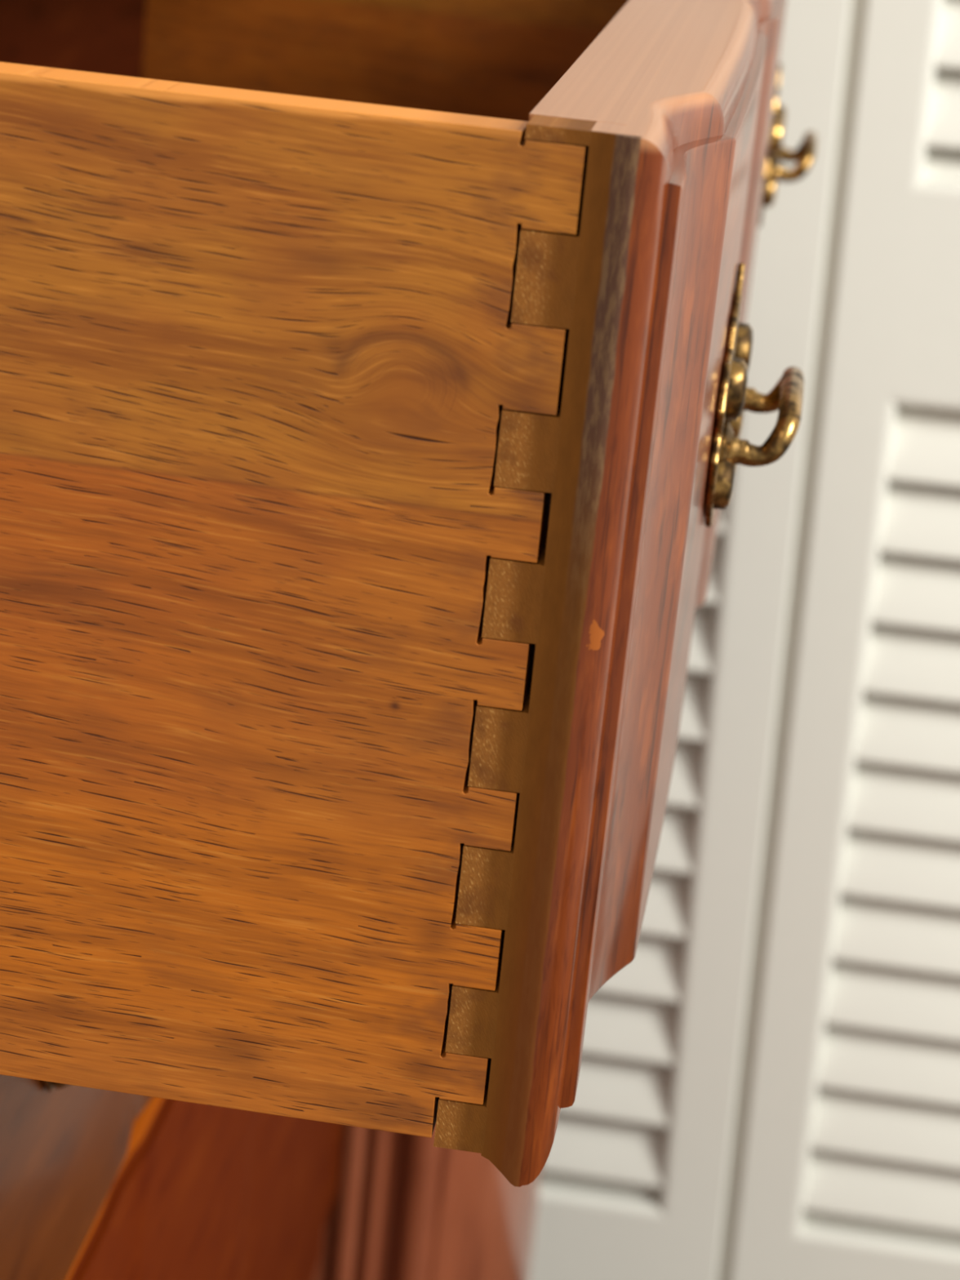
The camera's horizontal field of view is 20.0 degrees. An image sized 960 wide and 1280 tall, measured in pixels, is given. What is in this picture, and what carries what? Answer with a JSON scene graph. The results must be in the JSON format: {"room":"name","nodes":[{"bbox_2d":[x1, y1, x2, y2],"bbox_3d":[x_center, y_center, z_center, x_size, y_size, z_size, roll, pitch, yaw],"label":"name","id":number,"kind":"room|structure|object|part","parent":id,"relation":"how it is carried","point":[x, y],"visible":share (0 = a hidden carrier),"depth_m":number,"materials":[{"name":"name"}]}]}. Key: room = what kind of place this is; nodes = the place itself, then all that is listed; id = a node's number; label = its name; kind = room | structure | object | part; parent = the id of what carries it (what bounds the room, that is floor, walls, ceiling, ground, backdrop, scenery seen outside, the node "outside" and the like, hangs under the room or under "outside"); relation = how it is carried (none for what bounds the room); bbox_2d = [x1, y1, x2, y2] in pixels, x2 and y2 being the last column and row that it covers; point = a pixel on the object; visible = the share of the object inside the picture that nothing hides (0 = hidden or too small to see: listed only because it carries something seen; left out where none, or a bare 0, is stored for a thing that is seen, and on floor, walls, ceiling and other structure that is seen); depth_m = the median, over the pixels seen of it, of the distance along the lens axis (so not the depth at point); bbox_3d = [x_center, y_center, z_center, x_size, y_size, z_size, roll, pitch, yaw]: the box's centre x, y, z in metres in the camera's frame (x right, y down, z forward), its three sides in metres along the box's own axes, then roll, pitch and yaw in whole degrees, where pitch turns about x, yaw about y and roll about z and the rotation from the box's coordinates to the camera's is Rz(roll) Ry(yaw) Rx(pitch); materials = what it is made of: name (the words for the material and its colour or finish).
{"room":"bedroom","nodes":[
{"label":"bedroom","id":0,"kind":"room"},
{"bbox_3d":[0.022,0.873,0.737,3.400,0.030,3.200,7,19,5],"label":"floor","id":1,"kind":"structure","parent":0,"visible":0},
{"bbox_2d":[312,1124,542,1279],"bbox_3d":[-0.171,0.287,1.623,0.432,0.478,0.276,7,19,5],"label":"frame","id":2,"kind":"object","parent":1,"relation":"on","point":[404,1206],"visible":0.19,"depth_m":1.48,"materials":[{"name":"brown wood"}]},
{"bbox_3d":[-0.334,-0.005,0.924,0.520,1.440,0.880,7,19,5],"label":"dresser","id":3,"kind":"object","parent":1,"relation":"on","visible":0},
{"bbox_2d":[0,1074,152,1279],"bbox_3d":[-0.220,0.024,0.929,0.322,0.172,0.824,7,19,5],"label":"drawer","id":4,"kind":"object","parent":3,"relation":"in","point":[64,1148],"visible":0.02,"depth_m":0.71,"materials":[{"name":"brown wood"}]},
{"bbox_2d":[65,1097,343,1279],"bbox_3d":[-0.246,0.258,1.008,0.318,0.316,0.824,7,19,5],"label":"drawer","id":5,"kind":"object","parent":3,"relation":"in","point":[198,1192],"visible":0.18,"depth_m":1.00,"materials":[{"name":"brown wood"}]},
{"bbox_2d":[0,0,817,1186],"bbox_3d":[-0.058,-0.132,0.857,0.322,0.187,0.824,7,19,5],"label":"drawer","id":6,"kind":"object","parent":3,"relation":"in","point":[375,394],"visible":1,"depth_m":0.47,"materials":[{"name":"brown wood"}]},
{"bbox_3d":[-0.209,-0.158,0.869,0.013,0.164,0.796,7,19,5],"label":"panel","id":7,"kind":"part","parent":6,"relation":"part of","materials":[{"name":"brown wood"}]},
{"bbox_3d":[-0.129,-0.014,0.477,0.280,0.180,0.012,7,19,5],"label":"panel","id":8,"kind":"part","parent":6,"relation":"part of","materials":[{"name":"brown wood"}]},
{"bbox_3d":[-0.029,-0.260,1.240,0.280,0.180,0.012,7,19,5],"label":"panel","id":9,"kind":"part","parent":6,"relation":"part of","materials":[{"name":"brown wood"}]},
{"bbox_3d":[0.057,-0.042,0.605,0.007,0.013,0.013,7,19,5],"label":"post","id":10,"kind":"part","parent":6,"relation":"part of","materials":[{"name":"gold metal"}]},
{"bbox_3d":[0.063,-0.058,0.655,0.007,0.013,0.013,7,19,5],"label":"post","id":11,"kind":"part","parent":6,"relation":"part of","materials":[{"name":"gold metal"}]},
{"bbox_3d":[0.111,-0.174,1.016,0.007,0.013,0.013,7,19,5],"label":"post","id":12,"kind":"part","parent":6,"relation":"part of","materials":[{"name":"gold metal"}]},
{"bbox_3d":[0.117,-0.191,1.066,0.007,0.013,0.013,7,19,5],"label":"post","id":13,"kind":"part","parent":6,"relation":"part of","materials":[{"name":"gold metal"}]},
{"label":"wall","id":14,"kind":"structure","parent":0,"visible":0},
{"bbox_2d":[530,0,851,1279],"bbox_3d":[0.017,-0.507,1.616,0.430,2.010,0.031,7,18,9],"label":"door","id":15,"kind":"structure","parent":14,"relation":"in","point":[635,1174],"depth_m":1.79,"materials":[{"name":"paint"}]},
{"bbox_2d":[716,0,866,1279],"bbox_3d":[0.233,-0.482,1.584,0.070,2.009,0.020,9,19,8],"label":"door frame","id":16,"kind":"structure","parent":14,"relation":"attached to","point":[858,7],"depth_m":1.73,"materials":[{"name":"paint"}]},
{"bbox_2d":[730,0,959,1279],"bbox_3d":[0.448,-0.455,1.547,0.430,2.010,0.031,7,18,9],"label":"door","id":17,"kind":"structure","parent":14,"relation":"in","point":[851,1167],"depth_m":1.75,"materials":[{"name":"paint"}]}
]}

